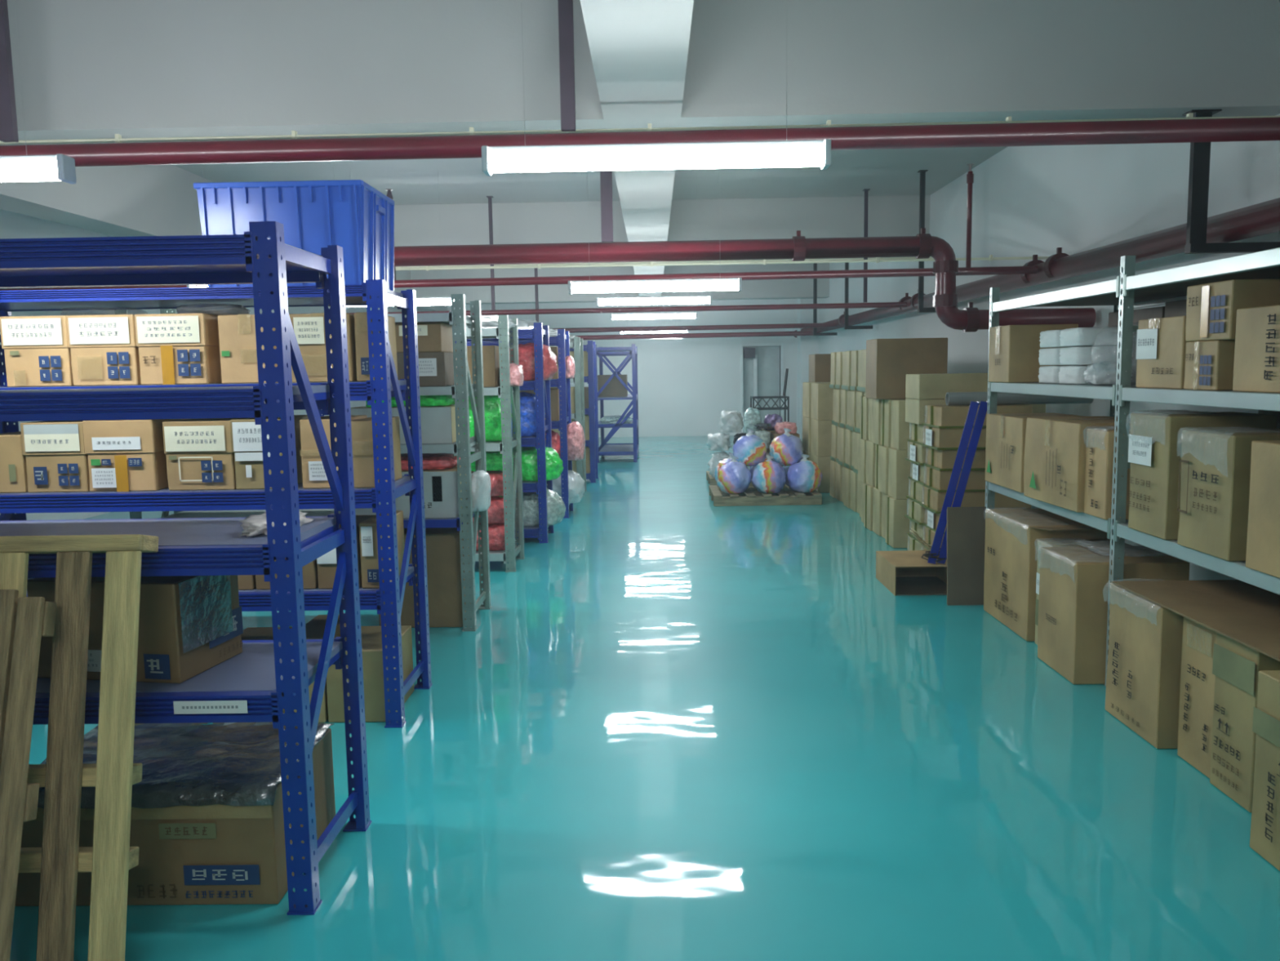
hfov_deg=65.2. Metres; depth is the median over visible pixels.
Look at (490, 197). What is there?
hanger
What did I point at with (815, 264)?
hanger
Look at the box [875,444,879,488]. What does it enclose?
carton
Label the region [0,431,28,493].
carton
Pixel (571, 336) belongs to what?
plastic film
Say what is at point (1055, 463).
carton
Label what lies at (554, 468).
plastic bag
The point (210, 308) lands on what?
plastic bag
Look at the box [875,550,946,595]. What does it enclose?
carton
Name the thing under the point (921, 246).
pipe
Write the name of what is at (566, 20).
hanger
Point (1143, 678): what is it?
carton
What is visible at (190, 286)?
diffuser
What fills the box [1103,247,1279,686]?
shelf
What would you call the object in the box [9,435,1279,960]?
floor
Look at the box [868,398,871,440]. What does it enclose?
carton
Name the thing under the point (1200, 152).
hanger
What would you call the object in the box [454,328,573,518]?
rack
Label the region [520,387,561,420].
carton
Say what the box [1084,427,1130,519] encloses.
carton
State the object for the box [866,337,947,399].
carton
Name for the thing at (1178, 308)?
carton
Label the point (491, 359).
carton
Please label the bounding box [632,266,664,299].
beam
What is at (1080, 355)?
pack
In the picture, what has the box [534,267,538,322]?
hanger
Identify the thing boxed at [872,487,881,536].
carton
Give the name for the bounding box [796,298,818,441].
pillar
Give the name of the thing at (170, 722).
carton
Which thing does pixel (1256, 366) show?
carton
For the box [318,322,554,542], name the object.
rack
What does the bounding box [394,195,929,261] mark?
beam
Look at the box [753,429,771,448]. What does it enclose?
plastic bag
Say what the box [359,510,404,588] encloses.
carton
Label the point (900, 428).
carton
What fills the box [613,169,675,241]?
air duct
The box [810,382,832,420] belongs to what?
carton
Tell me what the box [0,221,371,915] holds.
rack
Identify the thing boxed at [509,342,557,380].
plastic bag
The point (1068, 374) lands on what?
pack
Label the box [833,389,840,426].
carton
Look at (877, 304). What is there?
pipe
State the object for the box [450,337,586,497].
rack
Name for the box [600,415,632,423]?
plastic bag
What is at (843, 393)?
carton
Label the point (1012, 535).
carton
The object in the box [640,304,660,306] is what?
trim
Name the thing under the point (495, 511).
plastic bag
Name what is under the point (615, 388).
carton
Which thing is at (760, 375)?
door
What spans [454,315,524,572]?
rack
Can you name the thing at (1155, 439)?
carton
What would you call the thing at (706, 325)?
pipe
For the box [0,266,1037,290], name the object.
pipe
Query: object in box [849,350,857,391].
carton
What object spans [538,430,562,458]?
plastic bag
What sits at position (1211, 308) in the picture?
carton
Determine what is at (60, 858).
wooden pallet
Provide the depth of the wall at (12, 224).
10.88 m
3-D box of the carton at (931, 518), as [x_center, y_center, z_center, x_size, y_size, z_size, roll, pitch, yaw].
[2.608,0.295,7.782,0.699,0.159,0.471,-1,6,1]
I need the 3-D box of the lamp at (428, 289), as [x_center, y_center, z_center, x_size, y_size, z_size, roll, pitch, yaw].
[-2.487,-2.915,13.896,1.208,1.414,0.080,-1,6,1]
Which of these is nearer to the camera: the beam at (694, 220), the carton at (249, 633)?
the carton at (249, 633)
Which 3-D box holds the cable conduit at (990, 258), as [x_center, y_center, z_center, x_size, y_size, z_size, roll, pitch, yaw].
[-1.401,-1.807,8.471,10.000,0.046,0.032,-1,6,1]
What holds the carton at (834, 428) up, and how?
on the carton at (833, 464)
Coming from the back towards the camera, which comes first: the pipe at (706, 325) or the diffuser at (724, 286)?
the pipe at (706, 325)
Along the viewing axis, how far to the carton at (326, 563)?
4.54 m
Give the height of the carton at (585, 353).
0.357 m
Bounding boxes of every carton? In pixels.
[0,315,74,386]
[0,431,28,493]
[14,721,335,906]
[20,420,89,492]
[26,574,243,683]
[66,314,141,386]
[82,418,186,491]
[133,313,222,384]
[134,722,208,724]
[162,417,240,490]
[212,626,292,723]
[217,314,278,383]
[230,414,308,489]
[237,574,256,589]
[255,558,318,589]
[288,312,357,382]
[293,614,346,722]
[299,414,367,488]
[316,515,373,588]
[326,625,413,722]
[350,404,459,444]
[351,416,401,488]
[354,311,397,381]
[355,465,467,518]
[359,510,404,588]
[378,522,471,627]
[395,321,453,352]
[396,351,457,386]
[455,345,502,386]
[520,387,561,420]
[550,346,560,378]
[550,386,575,413]
[551,419,575,442]
[569,351,573,358]
[569,351,588,376]
[571,414,589,439]
[572,460,577,472]
[584,386,588,408]
[585,446,590,472]
[597,374,627,396]
[761,429,775,459]
[770,432,799,466]
[802,382,830,417]
[802,415,810,452]
[803,449,810,460]
[808,353,831,382]
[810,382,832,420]
[810,417,832,456]
[810,453,831,493]
[829,351,836,388]
[830,424,837,462]
[830,460,835,497]
[831,388,837,424]
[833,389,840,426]
[835,351,842,389]
[835,426,839,462]
[835,462,841,501]
[837,426,845,466]
[839,389,846,428]
[840,351,844,389]
[841,466,843,502]
[843,351,850,390]
[843,466,850,508]
[844,428,852,469]
[845,390,852,428]
[848,391,856,431]
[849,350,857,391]
[849,469,857,511]
[850,431,854,470]
[853,431,860,473]
[854,391,863,432]
[856,350,861,391]
[857,438,866,483]
[857,473,859,513]
[859,349,866,392]
[859,480,861,516]
[860,395,868,439]
[861,481,864,522]
[863,483,875,530]
[865,440,875,486]
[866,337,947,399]
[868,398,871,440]
[871,398,880,444]
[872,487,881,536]
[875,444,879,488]
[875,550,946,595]
[878,444,891,494]
[880,399,894,447]
[881,493,888,538]
[884,495,910,547]
[888,448,911,499]
[890,399,909,449]
[904,498,924,524]
[905,373,989,399]
[905,398,1045,424]
[905,441,925,465]
[906,422,924,444]
[906,479,922,503]
[906,520,924,542]
[907,462,924,484]
[907,535,921,550]
[919,485,1031,513]
[920,425,986,449]
[920,525,944,550]
[921,465,991,492]
[921,545,928,550]
[922,404,1031,428]
[922,507,946,533]
[924,446,986,471]
[983,508,1113,640]
[985,413,1083,493]
[988,324,1078,382]
[1023,416,1130,512]
[1035,538,1133,644]
[1037,545,1190,684]
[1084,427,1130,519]
[1105,582,1183,748]
[1108,306,1164,382]
[1128,411,1276,539]
[1136,315,1191,388]
[1164,299,1186,317]
[1177,428,1279,560]
[1177,616,1217,777]
[1183,339,1235,390]
[1185,278,1279,341]
[1209,632,1279,812]
[1232,304,1279,392]
[1245,440,1279,577]
[1249,670,1279,871]
[1257,409,1279,428]
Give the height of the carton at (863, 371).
0.437 m
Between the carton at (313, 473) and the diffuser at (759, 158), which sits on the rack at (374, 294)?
the carton at (313, 473)
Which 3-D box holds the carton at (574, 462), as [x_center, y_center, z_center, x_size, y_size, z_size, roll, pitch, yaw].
[-1.016,-0.136,12.914,0.492,0.367,0.432,-1,6,1]
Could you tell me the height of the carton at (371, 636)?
0.339 m
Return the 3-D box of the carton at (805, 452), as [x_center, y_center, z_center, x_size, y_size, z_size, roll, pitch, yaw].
[2.443,-0.172,13.524,0.413,0.458,0.583,-1,6,1]
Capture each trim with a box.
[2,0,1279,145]
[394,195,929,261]
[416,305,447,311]
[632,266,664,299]
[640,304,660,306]
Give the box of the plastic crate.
[193,179,394,291]
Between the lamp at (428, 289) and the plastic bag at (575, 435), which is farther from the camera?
the lamp at (428, 289)
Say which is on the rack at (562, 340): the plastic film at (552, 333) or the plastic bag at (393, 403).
the plastic film at (552, 333)
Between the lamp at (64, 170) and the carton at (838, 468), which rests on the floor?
the carton at (838, 468)
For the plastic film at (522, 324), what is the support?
on the rack at (536, 335)
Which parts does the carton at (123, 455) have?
lid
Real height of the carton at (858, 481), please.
0.437 m
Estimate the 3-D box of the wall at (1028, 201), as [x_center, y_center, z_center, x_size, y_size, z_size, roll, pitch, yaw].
[3.729,-1.435,10.055,0.200,3.700,27.200,-1,6,1]
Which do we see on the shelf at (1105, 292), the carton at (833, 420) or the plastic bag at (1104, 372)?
the plastic bag at (1104, 372)
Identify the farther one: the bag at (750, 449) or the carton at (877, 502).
the bag at (750, 449)
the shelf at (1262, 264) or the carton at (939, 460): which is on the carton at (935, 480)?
the carton at (939, 460)
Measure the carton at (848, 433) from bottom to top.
0.437 m
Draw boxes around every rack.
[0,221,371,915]
[0,279,432,727]
[115,293,491,631]
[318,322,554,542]
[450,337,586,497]
[453,340,598,482]
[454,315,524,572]
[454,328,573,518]
[595,343,639,462]
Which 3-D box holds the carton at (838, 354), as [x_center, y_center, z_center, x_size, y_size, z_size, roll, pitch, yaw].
[2.620,-1.302,11.817,0.579,0.437,0.291,-1,6,1]
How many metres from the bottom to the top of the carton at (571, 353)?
0.317 m
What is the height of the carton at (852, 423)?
0.437 m
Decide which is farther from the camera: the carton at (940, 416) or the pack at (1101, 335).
the carton at (940, 416)
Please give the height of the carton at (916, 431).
0.159 m
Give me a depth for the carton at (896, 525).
8.76 m
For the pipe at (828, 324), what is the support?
attached to the pipe at (1262, 218)
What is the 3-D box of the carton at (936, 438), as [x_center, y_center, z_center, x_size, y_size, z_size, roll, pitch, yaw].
[2.584,-0.338,7.694,0.727,0.159,0.471,-1,6,1]
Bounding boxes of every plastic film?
[466,316,517,329]
[517,320,537,329]
[542,328,559,337]
[568,334,577,342]
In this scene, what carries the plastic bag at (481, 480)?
on the rack at (457, 317)
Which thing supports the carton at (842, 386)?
on the carton at (843, 393)
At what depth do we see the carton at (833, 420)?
12.24 m
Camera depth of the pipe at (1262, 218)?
6.90 m
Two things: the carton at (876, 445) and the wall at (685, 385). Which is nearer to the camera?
the carton at (876, 445)
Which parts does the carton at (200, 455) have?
printed frame, lid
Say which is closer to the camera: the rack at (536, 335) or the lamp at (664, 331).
the rack at (536, 335)
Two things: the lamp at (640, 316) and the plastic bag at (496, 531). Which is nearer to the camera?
the plastic bag at (496, 531)
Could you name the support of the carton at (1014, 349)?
on the shelf at (1105, 292)
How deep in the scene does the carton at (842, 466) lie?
11.75 m
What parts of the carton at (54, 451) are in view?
lid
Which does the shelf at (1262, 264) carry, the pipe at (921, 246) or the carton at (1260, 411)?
the carton at (1260, 411)
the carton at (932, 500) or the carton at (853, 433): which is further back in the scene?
the carton at (853, 433)
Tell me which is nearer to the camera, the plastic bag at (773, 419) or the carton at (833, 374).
the carton at (833, 374)
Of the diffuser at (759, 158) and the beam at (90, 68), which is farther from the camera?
the beam at (90, 68)
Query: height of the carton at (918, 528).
0.159 m
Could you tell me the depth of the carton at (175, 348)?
4.42 m
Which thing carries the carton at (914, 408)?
on the carton at (916, 431)
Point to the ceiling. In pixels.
(894, 171)
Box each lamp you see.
[0,0,76,183]
[186,164,333,287]
[345,168,454,306]
[428,288,497,316]
[481,0,831,176]
[568,171,742,294]
[595,173,711,306]
[610,265,697,319]
[618,266,688,333]
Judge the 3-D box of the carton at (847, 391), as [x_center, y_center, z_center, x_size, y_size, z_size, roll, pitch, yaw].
[2.627,-0.798,11.270,0.562,0.437,0.289,-1,6,1]
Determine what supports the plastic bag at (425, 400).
on the carton at (437, 423)
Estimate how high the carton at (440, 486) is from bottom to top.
0.287 m
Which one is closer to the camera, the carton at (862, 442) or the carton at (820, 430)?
the carton at (862, 442)
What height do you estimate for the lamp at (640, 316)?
1.424 m
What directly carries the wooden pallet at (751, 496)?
on the floor
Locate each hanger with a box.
[0,0,18,142]
[486,195,495,310]
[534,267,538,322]
[558,0,576,131]
[600,170,613,242]
[813,262,837,335]
[844,262,872,328]
[862,188,870,302]
[917,169,957,312]
[1182,109,1279,253]
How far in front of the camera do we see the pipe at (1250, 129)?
5.09 m
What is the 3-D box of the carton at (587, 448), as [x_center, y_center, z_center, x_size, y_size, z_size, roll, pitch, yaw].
[-0.966,-0.309,14.460,0.552,0.367,0.423,-1,6,1]
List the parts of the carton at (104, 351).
lid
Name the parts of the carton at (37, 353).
lid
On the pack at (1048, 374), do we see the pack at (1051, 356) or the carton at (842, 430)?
the pack at (1051, 356)
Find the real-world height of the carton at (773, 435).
0.575 m
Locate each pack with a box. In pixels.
[1038,347,1060,364]
[1038,364,1081,382]
[1039,329,1078,347]
[1058,364,1133,383]
[1059,326,1134,346]
[1059,346,1133,364]
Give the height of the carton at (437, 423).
0.222 m
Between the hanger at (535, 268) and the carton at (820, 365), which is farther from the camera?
the hanger at (535, 268)
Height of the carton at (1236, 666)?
0.594 m
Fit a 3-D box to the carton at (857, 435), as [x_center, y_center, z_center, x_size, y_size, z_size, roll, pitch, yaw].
[2.610,-0.294,10.722,0.593,0.437,0.288,-1,6,1]
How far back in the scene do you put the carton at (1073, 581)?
4.98 m
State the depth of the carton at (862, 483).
10.20 m
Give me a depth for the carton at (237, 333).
4.42 m
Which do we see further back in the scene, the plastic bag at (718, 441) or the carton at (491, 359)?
the plastic bag at (718, 441)
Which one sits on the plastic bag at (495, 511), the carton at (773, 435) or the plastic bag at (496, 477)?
the plastic bag at (496, 477)
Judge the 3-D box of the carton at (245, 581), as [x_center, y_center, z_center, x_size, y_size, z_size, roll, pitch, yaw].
[-1.872,0.342,4.732,0.228,0.270,0.400,-1,6,1]
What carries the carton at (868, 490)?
on the floor
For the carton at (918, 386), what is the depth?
7.91 m
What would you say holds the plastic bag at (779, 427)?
on the carton at (773, 435)
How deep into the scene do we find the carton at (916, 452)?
8.12 m
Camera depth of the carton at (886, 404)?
9.05 m
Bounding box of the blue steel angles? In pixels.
[927,400,986,564]
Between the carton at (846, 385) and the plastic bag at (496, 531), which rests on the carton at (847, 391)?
the carton at (846, 385)
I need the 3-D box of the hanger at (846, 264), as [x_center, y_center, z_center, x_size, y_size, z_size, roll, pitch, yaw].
[3.340,-3.098,15.308,0.445,1.550,0.100,-1,6,1]
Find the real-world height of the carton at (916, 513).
0.159 m
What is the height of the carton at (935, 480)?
0.159 m
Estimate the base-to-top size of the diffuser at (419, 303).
0.051 m
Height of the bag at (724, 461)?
0.446 m
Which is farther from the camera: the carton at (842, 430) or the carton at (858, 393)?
the carton at (842, 430)
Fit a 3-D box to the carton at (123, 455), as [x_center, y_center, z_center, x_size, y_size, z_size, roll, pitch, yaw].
[-2.329,-0.132,4.681,0.314,0.320,0.420,-1,6,1]
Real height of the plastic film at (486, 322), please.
0.100 m
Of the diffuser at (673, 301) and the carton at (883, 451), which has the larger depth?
the diffuser at (673, 301)
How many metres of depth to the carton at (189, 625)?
3.05 m
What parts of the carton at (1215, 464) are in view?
printed frame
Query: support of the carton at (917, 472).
on the carton at (915, 488)
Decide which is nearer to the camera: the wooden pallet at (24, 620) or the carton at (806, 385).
the wooden pallet at (24, 620)
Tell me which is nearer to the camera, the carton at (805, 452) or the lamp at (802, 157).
the lamp at (802, 157)
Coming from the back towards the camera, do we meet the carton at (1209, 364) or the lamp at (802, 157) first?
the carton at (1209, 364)
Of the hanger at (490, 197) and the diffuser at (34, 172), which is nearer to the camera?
the diffuser at (34, 172)
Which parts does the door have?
post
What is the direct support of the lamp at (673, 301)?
hanging from the ceiling
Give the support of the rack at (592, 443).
on the floor
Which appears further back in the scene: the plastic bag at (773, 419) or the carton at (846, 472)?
the plastic bag at (773, 419)
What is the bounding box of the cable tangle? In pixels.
[921,547,946,561]
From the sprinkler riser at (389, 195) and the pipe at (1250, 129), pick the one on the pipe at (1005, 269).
the sprinkler riser at (389, 195)
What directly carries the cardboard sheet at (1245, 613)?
on the carton at (1143, 678)
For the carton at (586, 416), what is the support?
on the rack at (592, 443)
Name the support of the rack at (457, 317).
on the floor
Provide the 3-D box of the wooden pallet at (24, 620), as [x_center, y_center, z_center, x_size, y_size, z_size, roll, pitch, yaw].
[-1.961,0.824,2.522,0.850,1.051,0.374,-1,6,1]
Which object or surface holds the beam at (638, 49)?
attached to the ceiling
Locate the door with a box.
[740,342,783,433]
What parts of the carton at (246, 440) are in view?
lid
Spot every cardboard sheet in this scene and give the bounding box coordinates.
[946,506,986,604]
[1111,579,1279,661]
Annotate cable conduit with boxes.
[0,112,1279,145]
[395,254,1048,271]
[395,256,932,267]
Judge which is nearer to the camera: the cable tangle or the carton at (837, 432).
the cable tangle
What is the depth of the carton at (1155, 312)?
5.84 m
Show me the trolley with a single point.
(784, 396)
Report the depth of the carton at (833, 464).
12.18 m
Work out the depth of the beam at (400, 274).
19.21 m
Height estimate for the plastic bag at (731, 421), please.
0.295 m
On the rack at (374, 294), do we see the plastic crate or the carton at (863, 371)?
the plastic crate
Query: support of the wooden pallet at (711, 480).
on the floor
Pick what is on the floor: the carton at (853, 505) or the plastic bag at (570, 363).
the carton at (853, 505)
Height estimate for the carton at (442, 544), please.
0.599 m
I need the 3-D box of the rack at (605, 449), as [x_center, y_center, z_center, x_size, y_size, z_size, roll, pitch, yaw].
[-0.412,-1.427,18.131,0.733,2.021,2.009,-1,6,1]
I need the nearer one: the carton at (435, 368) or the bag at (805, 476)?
the carton at (435, 368)
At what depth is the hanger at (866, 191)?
12.11 m
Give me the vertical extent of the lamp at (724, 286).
1.574 m
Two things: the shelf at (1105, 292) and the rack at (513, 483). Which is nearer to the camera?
the shelf at (1105, 292)
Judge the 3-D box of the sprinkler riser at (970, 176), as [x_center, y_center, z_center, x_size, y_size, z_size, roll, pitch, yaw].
[2.660,-2.119,8.080,0.056,0.841,0.056,-1,6,1]
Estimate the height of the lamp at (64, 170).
1.414 m
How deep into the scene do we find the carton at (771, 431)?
13.74 m
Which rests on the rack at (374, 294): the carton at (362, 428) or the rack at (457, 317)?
the carton at (362, 428)
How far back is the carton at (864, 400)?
9.97 m
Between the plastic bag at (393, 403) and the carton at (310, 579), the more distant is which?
the plastic bag at (393, 403)
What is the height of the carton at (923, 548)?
0.159 m
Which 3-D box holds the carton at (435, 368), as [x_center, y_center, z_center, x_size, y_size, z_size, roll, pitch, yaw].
[-1.527,-0.698,6.313,0.681,0.207,0.441,-1,6,1]
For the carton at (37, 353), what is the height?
0.310 m
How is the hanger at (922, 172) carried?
hanging from the ceiling
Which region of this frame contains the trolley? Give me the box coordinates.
[750,368,789,422]
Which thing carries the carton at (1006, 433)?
on the shelf at (1105, 292)
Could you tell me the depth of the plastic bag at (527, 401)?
9.32 m
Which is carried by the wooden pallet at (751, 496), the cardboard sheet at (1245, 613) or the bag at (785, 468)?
the bag at (785, 468)
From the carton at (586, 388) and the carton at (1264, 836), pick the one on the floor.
the carton at (1264, 836)
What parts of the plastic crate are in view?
handle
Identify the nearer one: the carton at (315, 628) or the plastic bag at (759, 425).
the carton at (315, 628)
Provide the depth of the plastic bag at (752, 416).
13.77 m
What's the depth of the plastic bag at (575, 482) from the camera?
10.98 m
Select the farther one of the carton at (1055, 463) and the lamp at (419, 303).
the lamp at (419, 303)
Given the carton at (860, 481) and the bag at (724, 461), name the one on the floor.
the carton at (860, 481)
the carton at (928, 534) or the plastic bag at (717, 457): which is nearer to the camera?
the carton at (928, 534)
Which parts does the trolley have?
frame, handle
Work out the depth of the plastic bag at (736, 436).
13.44 m
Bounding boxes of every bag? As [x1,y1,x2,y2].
[176,303,250,315]
[365,395,409,407]
[400,453,460,470]
[419,395,454,406]
[457,395,512,441]
[470,450,513,471]
[471,470,490,511]
[471,470,509,496]
[472,495,510,523]
[472,522,511,551]
[501,363,524,386]
[501,446,563,480]
[505,488,565,526]
[506,391,545,436]
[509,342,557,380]
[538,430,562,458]
[539,470,585,503]
[565,355,575,378]
[567,421,585,460]
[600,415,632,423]
[706,432,731,450]
[707,450,729,477]
[714,452,733,480]
[716,455,751,493]
[719,410,743,432]
[733,428,766,466]
[733,432,747,444]
[742,407,761,434]
[749,452,769,487]
[751,454,786,493]
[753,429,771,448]
[754,422,772,429]
[763,413,782,430]
[769,427,803,466]
[773,421,796,434]
[782,457,808,486]
[786,454,822,493]
[1082,360,1126,384]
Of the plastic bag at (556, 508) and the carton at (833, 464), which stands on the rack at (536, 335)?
the plastic bag at (556, 508)
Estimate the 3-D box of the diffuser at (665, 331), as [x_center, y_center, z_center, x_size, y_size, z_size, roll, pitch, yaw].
[0.241,-2.592,17.418,1.160,0.051,0.076,-1,6,1]
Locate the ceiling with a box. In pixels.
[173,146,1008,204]
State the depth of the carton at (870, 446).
9.71 m
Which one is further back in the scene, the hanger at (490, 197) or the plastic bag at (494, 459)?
the hanger at (490, 197)
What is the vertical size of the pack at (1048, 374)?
0.102 m
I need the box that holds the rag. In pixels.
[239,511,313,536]
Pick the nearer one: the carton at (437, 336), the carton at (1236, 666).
the carton at (1236, 666)
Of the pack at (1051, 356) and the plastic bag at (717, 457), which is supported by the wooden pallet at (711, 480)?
the plastic bag at (717, 457)
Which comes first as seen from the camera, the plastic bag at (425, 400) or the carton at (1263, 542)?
the carton at (1263, 542)
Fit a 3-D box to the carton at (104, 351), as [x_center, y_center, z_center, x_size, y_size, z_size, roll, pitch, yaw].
[-2.379,-0.598,4.630,0.300,0.310,0.420,-1,6,1]
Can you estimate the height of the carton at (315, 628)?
0.399 m
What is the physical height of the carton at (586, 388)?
0.297 m
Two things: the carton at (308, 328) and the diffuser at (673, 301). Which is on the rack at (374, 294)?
the carton at (308, 328)
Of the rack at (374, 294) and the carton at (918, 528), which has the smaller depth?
the rack at (374, 294)
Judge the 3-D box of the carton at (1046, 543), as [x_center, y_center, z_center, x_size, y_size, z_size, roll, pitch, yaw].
[2.462,0.636,5.579,0.462,0.615,0.232,-1,6,1]
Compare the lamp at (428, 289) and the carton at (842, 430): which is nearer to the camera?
the carton at (842, 430)
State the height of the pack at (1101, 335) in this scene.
0.102 m
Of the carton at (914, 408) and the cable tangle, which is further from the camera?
the carton at (914, 408)
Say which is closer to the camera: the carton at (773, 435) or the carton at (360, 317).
the carton at (360, 317)
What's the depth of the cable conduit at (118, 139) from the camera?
5.33 m
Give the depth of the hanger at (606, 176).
7.70 m
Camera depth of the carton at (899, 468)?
8.71 m
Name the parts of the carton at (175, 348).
lid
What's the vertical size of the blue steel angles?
1.140 m
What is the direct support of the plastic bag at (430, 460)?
on the carton at (440, 486)
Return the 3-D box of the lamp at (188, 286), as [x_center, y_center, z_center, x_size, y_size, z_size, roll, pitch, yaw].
[-2.578,-2.077,6.946,1.208,1.534,0.080,-1,6,1]
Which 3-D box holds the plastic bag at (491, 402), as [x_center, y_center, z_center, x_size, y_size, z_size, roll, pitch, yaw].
[-1.282,-0.530,8.184,0.450,0.405,0.450,-1,6,1]
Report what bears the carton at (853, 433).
on the carton at (853, 505)
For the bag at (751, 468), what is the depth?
12.14 m
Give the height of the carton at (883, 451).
0.428 m
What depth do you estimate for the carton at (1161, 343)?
4.41 m
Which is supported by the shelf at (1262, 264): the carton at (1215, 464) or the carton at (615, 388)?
the carton at (1215, 464)
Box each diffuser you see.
[0,164,61,182]
[190,285,208,287]
[345,300,451,306]
[488,149,824,173]
[571,282,738,293]
[598,298,710,305]
[612,314,695,319]
[620,330,687,333]
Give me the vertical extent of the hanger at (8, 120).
0.900 m
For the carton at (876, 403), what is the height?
0.428 m
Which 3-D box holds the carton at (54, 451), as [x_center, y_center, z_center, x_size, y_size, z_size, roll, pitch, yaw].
[-2.624,-0.125,4.686,0.286,0.315,0.420,-1,6,1]
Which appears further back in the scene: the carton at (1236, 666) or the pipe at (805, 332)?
the pipe at (805, 332)
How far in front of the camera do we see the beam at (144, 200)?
9.05 m
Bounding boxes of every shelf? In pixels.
[985,275,1217,539]
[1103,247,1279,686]
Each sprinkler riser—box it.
[386,188,395,280]
[965,164,973,267]
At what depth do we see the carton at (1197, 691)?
3.91 m
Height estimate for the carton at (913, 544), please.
0.159 m
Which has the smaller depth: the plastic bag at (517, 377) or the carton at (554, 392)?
the plastic bag at (517, 377)
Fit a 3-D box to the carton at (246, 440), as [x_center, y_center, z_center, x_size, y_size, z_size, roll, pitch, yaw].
[-1.709,-0.138,4.673,0.225,0.315,0.420,-1,6,1]
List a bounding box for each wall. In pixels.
[0,208,372,519]
[377,298,796,437]
[817,113,1279,580]
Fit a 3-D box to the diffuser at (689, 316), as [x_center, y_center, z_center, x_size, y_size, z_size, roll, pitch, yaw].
[0.194,-2.272,13.932,1.160,0.051,0.076,-1,6,1]
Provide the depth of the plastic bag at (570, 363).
10.93 m
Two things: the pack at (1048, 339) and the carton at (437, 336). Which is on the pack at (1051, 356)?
the pack at (1048, 339)
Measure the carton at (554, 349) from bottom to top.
0.347 m
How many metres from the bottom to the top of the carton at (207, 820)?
0.384 m
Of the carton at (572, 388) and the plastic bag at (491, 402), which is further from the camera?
the carton at (572, 388)
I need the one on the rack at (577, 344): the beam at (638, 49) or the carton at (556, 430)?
the carton at (556, 430)
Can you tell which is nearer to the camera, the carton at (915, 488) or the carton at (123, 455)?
the carton at (123, 455)
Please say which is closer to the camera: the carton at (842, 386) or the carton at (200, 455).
the carton at (200, 455)
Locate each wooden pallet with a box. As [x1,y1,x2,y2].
[0,533,158,960]
[0,589,57,960]
[706,471,785,487]
[708,484,822,506]
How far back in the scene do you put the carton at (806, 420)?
13.38 m
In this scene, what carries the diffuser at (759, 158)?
attached to the lamp at (802, 157)
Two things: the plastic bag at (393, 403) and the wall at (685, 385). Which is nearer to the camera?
the plastic bag at (393, 403)
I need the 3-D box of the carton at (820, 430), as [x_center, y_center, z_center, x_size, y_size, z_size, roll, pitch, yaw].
[2.438,-0.563,12.877,0.392,0.458,0.582,-1,6,1]
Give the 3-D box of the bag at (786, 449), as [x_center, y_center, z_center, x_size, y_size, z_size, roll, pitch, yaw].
[1.751,-0.405,11.948,0.401,0.446,0.404,-1,6,1]
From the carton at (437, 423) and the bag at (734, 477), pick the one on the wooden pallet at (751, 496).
the bag at (734, 477)
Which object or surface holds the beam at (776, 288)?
attached to the wall at (1028, 201)
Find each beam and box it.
[0,164,213,236]
[394,270,411,293]
[410,262,829,304]
[579,0,693,119]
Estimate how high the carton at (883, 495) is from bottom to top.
0.428 m
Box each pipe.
[0,117,1279,166]
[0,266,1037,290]
[292,302,906,315]
[394,227,1096,332]
[551,324,710,328]
[553,322,836,333]
[575,330,813,340]
[794,197,1279,337]
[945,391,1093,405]
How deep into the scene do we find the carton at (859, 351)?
10.69 m
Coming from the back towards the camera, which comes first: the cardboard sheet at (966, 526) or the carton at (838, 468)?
the carton at (838, 468)
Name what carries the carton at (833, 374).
on the carton at (833, 420)
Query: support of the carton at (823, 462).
on the floor

